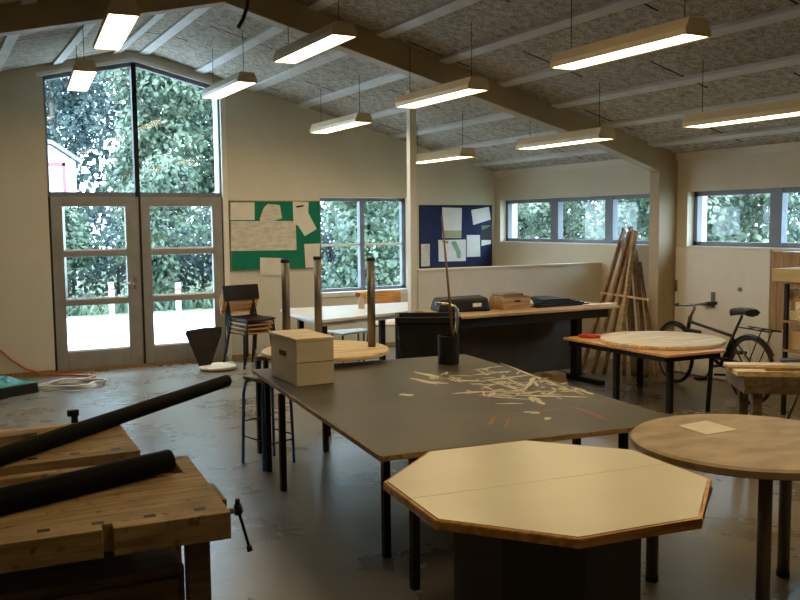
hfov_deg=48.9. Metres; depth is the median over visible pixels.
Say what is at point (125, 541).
workbench
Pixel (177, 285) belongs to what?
bollard
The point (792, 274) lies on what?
plank
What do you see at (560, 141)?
diffuser
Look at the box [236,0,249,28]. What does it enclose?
hanging cable
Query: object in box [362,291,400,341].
chair
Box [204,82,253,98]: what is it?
diffuser
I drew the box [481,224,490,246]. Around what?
photograph
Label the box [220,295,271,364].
chair
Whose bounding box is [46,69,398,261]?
hedge
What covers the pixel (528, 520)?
table
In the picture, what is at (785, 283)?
shelf
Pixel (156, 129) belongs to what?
tree
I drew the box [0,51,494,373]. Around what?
wall
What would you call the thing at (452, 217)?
paper sheet
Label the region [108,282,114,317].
bollard
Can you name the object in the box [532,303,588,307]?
sheet
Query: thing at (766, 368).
board
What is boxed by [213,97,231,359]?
trim
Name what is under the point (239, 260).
noticeboard
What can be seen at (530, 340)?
table
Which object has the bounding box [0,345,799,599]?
floor
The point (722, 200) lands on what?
tree
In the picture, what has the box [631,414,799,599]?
round table
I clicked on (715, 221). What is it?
bush
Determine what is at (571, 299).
sheet
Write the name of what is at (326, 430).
table
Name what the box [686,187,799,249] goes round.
window
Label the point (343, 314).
table
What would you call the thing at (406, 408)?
worktable
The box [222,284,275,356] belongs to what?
chair
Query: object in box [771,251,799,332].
shelving unit
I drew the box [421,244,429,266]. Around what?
paper sheet
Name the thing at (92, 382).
cable
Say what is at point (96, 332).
ground
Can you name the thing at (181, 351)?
door
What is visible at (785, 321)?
shelf
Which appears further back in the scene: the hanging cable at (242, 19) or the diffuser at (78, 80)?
the diffuser at (78, 80)
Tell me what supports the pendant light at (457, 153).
hanging from the ceiling
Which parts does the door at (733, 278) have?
handle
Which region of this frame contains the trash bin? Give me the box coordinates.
[395,312,461,358]
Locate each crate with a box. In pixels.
[0,375,37,398]
[489,292,529,310]
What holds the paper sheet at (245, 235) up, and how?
attached to the noticeboard at (239, 260)
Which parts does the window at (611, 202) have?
sill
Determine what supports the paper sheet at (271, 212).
attached to the noticeboard at (239, 260)
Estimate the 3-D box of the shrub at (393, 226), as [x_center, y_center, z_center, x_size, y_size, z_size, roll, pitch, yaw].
[0.630,-1.548,19.072,2.183,3.343,1.727,2,6,24]
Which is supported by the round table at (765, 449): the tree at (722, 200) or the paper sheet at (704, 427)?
the paper sheet at (704, 427)
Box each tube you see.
[0,375,231,465]
[0,449,175,514]
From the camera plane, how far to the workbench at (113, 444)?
3.39 m
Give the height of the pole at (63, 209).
2.150 m
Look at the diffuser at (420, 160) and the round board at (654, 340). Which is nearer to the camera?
the round board at (654, 340)
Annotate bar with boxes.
[780,358,799,361]
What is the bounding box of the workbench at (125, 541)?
[0,455,252,599]
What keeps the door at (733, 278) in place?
in the wall at (773, 169)
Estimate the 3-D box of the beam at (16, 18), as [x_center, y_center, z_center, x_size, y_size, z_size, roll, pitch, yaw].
[-3.668,-1.807,6.042,5.060,1.446,0.145,-3,6,-28]
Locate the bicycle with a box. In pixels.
[658,301,780,403]
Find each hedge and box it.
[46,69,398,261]
[67,207,399,296]
[517,193,799,242]
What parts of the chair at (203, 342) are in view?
backrest, seat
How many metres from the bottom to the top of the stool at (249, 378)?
0.625 m
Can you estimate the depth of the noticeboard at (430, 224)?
12.36 m
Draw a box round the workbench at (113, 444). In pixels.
[0,423,140,475]
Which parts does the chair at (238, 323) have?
leg, backrest, leg, seat, leg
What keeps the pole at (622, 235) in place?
on the floor
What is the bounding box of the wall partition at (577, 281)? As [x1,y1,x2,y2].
[417,262,600,357]
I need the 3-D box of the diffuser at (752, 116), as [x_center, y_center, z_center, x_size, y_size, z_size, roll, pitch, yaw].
[2.584,-1.316,6.376,0.180,0.008,1.196,-3,6,-28]
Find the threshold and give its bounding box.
[56,357,227,373]
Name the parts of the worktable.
leg, leg, leg, leg, leg, leg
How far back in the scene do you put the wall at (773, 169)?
10.39 m
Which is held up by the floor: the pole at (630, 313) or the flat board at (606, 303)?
the pole at (630, 313)
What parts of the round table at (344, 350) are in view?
leg, leg, leg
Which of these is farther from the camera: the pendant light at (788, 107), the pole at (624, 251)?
the pole at (624, 251)
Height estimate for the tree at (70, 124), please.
12.574 m
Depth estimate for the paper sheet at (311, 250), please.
11.40 m
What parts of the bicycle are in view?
frame, seat post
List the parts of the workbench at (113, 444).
wood strip, wood strip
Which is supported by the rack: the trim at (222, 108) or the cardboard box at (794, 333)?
the cardboard box at (794, 333)
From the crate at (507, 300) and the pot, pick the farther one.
the crate at (507, 300)
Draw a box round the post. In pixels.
[406,90,417,311]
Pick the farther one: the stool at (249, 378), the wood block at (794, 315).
the wood block at (794, 315)
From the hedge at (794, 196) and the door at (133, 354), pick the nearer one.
the door at (133, 354)
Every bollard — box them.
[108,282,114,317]
[175,283,180,313]
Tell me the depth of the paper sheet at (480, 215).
12.60 m
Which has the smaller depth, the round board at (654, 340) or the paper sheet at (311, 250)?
the round board at (654, 340)
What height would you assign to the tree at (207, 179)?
12.659 m
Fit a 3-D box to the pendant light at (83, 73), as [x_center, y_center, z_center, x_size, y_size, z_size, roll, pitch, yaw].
[-3.026,-2.295,8.323,0.200,0.455,1.232,-3,5,-23]
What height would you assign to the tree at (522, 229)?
7.485 m
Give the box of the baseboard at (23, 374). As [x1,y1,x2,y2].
[0,342,394,377]
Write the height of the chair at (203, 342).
0.475 m
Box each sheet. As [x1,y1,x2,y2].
[230,202,254,219]
[231,221,296,250]
[260,204,281,223]
[260,258,281,275]
[293,201,308,224]
[298,212,316,235]
[304,244,319,267]
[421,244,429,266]
[438,240,465,261]
[442,207,461,237]
[467,235,479,256]
[471,207,490,224]
[530,296,570,300]
[532,299,574,302]
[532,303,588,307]
[533,300,579,304]
[533,301,583,305]
[678,421,737,434]
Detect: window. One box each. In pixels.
[42,62,221,197]
[320,198,407,296]
[500,194,649,245]
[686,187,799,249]
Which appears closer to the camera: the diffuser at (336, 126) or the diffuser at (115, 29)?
the diffuser at (115, 29)
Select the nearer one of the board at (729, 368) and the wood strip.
the board at (729, 368)
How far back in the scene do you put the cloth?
8.50 m
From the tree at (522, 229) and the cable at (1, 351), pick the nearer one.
the cable at (1, 351)
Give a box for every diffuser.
[68,71,95,90]
[95,14,137,49]
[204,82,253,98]
[276,35,352,62]
[313,122,366,132]
[400,89,485,107]
[416,157,467,163]
[522,138,608,148]
[554,34,703,68]
[690,112,799,127]
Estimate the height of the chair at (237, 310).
0.802 m
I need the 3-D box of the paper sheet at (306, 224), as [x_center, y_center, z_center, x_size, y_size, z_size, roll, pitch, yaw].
[-1.195,-0.979,11.339,0.263,0.308,0.003,-3,6,-28]
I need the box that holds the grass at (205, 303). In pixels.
[66,283,355,315]
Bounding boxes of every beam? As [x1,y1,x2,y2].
[0,0,225,36]
[220,0,677,372]
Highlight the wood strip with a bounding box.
[599,292,649,300]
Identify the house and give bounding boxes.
[48,140,81,286]
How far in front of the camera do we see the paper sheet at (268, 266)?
11.14 m
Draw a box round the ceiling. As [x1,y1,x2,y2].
[0,0,799,170]
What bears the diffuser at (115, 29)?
attached to the pendant light at (121, 16)
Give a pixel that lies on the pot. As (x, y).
(448, 346)
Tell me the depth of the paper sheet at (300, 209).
11.28 m
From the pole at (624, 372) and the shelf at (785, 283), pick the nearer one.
the shelf at (785, 283)
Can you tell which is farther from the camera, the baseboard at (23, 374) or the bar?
the baseboard at (23, 374)
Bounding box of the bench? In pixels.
[726,371,799,415]
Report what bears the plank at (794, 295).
on the wood block at (797, 304)
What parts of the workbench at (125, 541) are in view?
rail, drawer, leg, rail, leg, vise handle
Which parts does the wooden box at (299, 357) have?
box lid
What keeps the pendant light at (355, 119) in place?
hanging from the ceiling
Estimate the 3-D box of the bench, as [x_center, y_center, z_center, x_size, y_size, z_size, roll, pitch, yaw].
[2.881,0.806,5.953,1.200,0.655,0.500,0,5,7]
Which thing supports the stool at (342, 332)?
on the floor
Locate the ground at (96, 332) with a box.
[67,310,213,350]
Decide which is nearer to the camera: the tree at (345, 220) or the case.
the case
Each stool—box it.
[242,374,295,470]
[327,328,367,362]
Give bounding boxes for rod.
[435,302,458,335]
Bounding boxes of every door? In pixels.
[50,197,143,370]
[140,197,224,363]
[674,247,771,379]
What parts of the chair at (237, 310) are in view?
leg, backrest, leg, seat, leg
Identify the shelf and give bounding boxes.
[782,319,799,323]
[782,349,799,353]
[783,282,799,284]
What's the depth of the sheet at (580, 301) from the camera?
8.98 m
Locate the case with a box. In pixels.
[431,295,490,311]
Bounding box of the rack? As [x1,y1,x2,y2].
[781,282,799,414]
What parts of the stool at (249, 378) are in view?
leg, seat, leg, leg, leg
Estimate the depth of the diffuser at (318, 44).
6.94 m
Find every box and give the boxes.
[269,329,334,386]
[542,370,565,382]
[782,328,799,349]
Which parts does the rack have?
post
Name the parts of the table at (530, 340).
panel, leg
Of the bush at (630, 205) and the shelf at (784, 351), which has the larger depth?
the bush at (630, 205)
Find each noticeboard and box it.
[229,200,321,271]
[419,205,491,268]
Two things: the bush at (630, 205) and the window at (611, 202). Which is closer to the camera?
the window at (611, 202)
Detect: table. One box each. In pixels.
[255,347,330,453]
[262,256,388,362]
[280,302,407,359]
[383,440,712,599]
[414,301,619,385]
[563,331,725,413]
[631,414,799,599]
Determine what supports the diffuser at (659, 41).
attached to the pendant light at (686, 29)
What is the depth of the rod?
6.28 m
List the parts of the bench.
leg, leg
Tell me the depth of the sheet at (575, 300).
8.98 m
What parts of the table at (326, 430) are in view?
leg, leg, leg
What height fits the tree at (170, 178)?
3.411 m
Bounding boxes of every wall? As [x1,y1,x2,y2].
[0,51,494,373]
[495,150,799,380]
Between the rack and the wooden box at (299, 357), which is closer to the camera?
the wooden box at (299, 357)
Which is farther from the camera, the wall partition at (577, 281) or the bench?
the wall partition at (577, 281)
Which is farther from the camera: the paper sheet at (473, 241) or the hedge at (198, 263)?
the hedge at (198, 263)
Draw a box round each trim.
[36,57,214,84]
[48,197,226,370]
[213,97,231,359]
[493,141,799,176]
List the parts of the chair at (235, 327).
leg, backrest, leg, seat, leg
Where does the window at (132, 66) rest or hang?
in the wall at (273, 154)
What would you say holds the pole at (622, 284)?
on the floor
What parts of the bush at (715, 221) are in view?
stem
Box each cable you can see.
[0,349,95,378]
[38,378,108,390]
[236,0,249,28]
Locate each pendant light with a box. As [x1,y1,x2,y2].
[66,25,96,90]
[93,0,139,50]
[202,30,256,98]
[273,0,356,63]
[310,86,372,133]
[395,22,488,108]
[406,111,475,163]
[515,82,615,149]
[550,0,710,69]
[682,60,799,127]
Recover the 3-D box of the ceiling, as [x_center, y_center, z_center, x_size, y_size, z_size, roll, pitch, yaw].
[0.208,-1.775,4.189,10.715,1.528,14.400,-3,6,-28]
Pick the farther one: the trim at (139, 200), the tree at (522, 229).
the tree at (522, 229)
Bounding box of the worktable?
[252,354,669,590]
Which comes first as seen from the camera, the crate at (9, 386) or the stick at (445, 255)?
the stick at (445, 255)
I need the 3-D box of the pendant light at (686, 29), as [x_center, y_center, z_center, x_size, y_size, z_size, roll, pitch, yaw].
[1.409,-1.829,5.546,0.200,0.545,1.232,-3,6,-28]
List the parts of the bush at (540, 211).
stem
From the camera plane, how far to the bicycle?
8.22 m
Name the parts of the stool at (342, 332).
seat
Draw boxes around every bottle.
[355,291,366,308]
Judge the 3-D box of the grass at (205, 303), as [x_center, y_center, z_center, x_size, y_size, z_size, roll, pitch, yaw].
[-5.043,0.019,17.778,10.263,0.350,1.287,-3,6,-28]
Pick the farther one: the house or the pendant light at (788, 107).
the house
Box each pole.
[62,207,67,298]
[582,228,625,371]
[591,226,632,373]
[602,231,631,374]
[618,230,637,362]
[621,240,626,375]
[627,281,636,375]
[633,249,648,376]
[639,261,657,377]
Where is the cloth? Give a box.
[578,333,599,337]
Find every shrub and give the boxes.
[64,207,101,294]
[391,203,399,265]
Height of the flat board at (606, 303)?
0.012 m
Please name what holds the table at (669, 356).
on the floor
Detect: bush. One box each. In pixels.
[517,201,604,239]
[589,198,707,239]
[706,193,799,242]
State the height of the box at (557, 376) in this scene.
0.130 m
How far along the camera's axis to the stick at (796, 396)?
6.28 m
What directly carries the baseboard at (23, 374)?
attached to the wall at (273, 154)
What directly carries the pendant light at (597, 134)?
hanging from the ceiling
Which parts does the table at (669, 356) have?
leg, leg, leg, leg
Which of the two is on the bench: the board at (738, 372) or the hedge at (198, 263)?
the board at (738, 372)
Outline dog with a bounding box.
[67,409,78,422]
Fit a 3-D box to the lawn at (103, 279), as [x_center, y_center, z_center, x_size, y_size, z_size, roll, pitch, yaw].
[-7.501,-0.315,24.427,70.000,0.100,70.000,-3,6,-28]
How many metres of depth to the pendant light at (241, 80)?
8.87 m
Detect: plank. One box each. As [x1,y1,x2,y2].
[772,267,799,282]
[789,288,799,301]
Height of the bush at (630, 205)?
3.302 m
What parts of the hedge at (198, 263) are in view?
stem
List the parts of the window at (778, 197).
sill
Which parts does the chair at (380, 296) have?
backrest, seat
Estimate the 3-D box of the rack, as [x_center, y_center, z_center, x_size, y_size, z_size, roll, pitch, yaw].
[3.678,0.440,7.213,0.400,1.150,0.970,-3,6,-28]
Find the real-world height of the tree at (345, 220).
3.390 m
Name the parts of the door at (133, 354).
handle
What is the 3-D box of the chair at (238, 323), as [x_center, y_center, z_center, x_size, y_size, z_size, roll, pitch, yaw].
[-1.790,0.281,10.453,0.500,0.802,0.488,-5,7,-44]
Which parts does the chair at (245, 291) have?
leg, leg, backrest, seat, leg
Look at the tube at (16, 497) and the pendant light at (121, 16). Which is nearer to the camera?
the tube at (16, 497)
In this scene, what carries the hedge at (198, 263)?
on the lawn at (103, 279)
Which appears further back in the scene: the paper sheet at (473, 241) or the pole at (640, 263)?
the paper sheet at (473, 241)
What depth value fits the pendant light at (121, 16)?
6.00 m
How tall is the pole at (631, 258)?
1.578 m
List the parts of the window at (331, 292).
sill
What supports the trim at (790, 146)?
attached to the wall at (773, 169)
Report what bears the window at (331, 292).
in the wall at (273, 154)
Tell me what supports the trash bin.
on the floor
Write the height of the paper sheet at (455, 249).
0.307 m
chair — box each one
[186,327,236,371]
[219,299,270,369]
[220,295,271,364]
[221,290,274,360]
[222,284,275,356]
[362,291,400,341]
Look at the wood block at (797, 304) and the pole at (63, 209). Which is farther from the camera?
the pole at (63, 209)
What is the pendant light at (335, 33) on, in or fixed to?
hanging from the ceiling
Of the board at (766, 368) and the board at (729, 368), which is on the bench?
the board at (729, 368)
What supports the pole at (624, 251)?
on the floor
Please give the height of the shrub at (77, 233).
2.731 m
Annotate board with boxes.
[583,302,616,305]
[600,331,725,349]
[723,362,799,365]
[725,365,799,371]
[733,369,799,376]
[763,366,799,370]
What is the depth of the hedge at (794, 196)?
25.12 m
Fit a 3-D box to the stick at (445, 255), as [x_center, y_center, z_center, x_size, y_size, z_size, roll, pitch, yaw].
[0.343,-0.084,6.224,0.100,1.013,0.025,-1,5,-3]
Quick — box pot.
[438,334,458,364]
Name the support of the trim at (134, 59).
attached to the wall at (273, 154)
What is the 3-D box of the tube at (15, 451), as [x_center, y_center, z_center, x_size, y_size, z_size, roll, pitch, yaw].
[-1.399,0.554,3.323,0.066,0.066,2.890,1,5,19]
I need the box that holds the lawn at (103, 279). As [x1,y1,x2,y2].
[67,250,399,317]
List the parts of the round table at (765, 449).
leg, leg, leg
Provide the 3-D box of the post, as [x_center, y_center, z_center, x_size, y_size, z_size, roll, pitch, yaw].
[0.133,-0.709,9.584,0.080,3.093,0.080,-3,6,-28]
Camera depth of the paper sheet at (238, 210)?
10.92 m
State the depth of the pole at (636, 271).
9.80 m
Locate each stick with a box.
[441,216,453,336]
[786,395,798,418]
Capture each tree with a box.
[45,72,117,215]
[99,67,210,223]
[109,149,210,294]
[163,87,214,214]
[321,202,399,287]
[517,200,603,237]
[626,195,759,241]
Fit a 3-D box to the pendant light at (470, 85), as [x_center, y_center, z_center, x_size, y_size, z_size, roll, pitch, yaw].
[0.333,-1.992,7.527,0.200,0.545,1.232,-3,6,-28]
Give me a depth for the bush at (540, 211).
18.14 m
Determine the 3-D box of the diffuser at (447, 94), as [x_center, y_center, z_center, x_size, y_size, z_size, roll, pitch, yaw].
[0.335,-1.728,7.550,0.180,0.008,1.196,-3,6,-28]
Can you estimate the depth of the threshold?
10.41 m
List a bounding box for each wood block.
[790,310,799,320]
[795,302,799,311]
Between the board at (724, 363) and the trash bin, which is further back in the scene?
the trash bin
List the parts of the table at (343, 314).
leg, leg, leg, leg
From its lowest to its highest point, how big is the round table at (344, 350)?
0.704 m

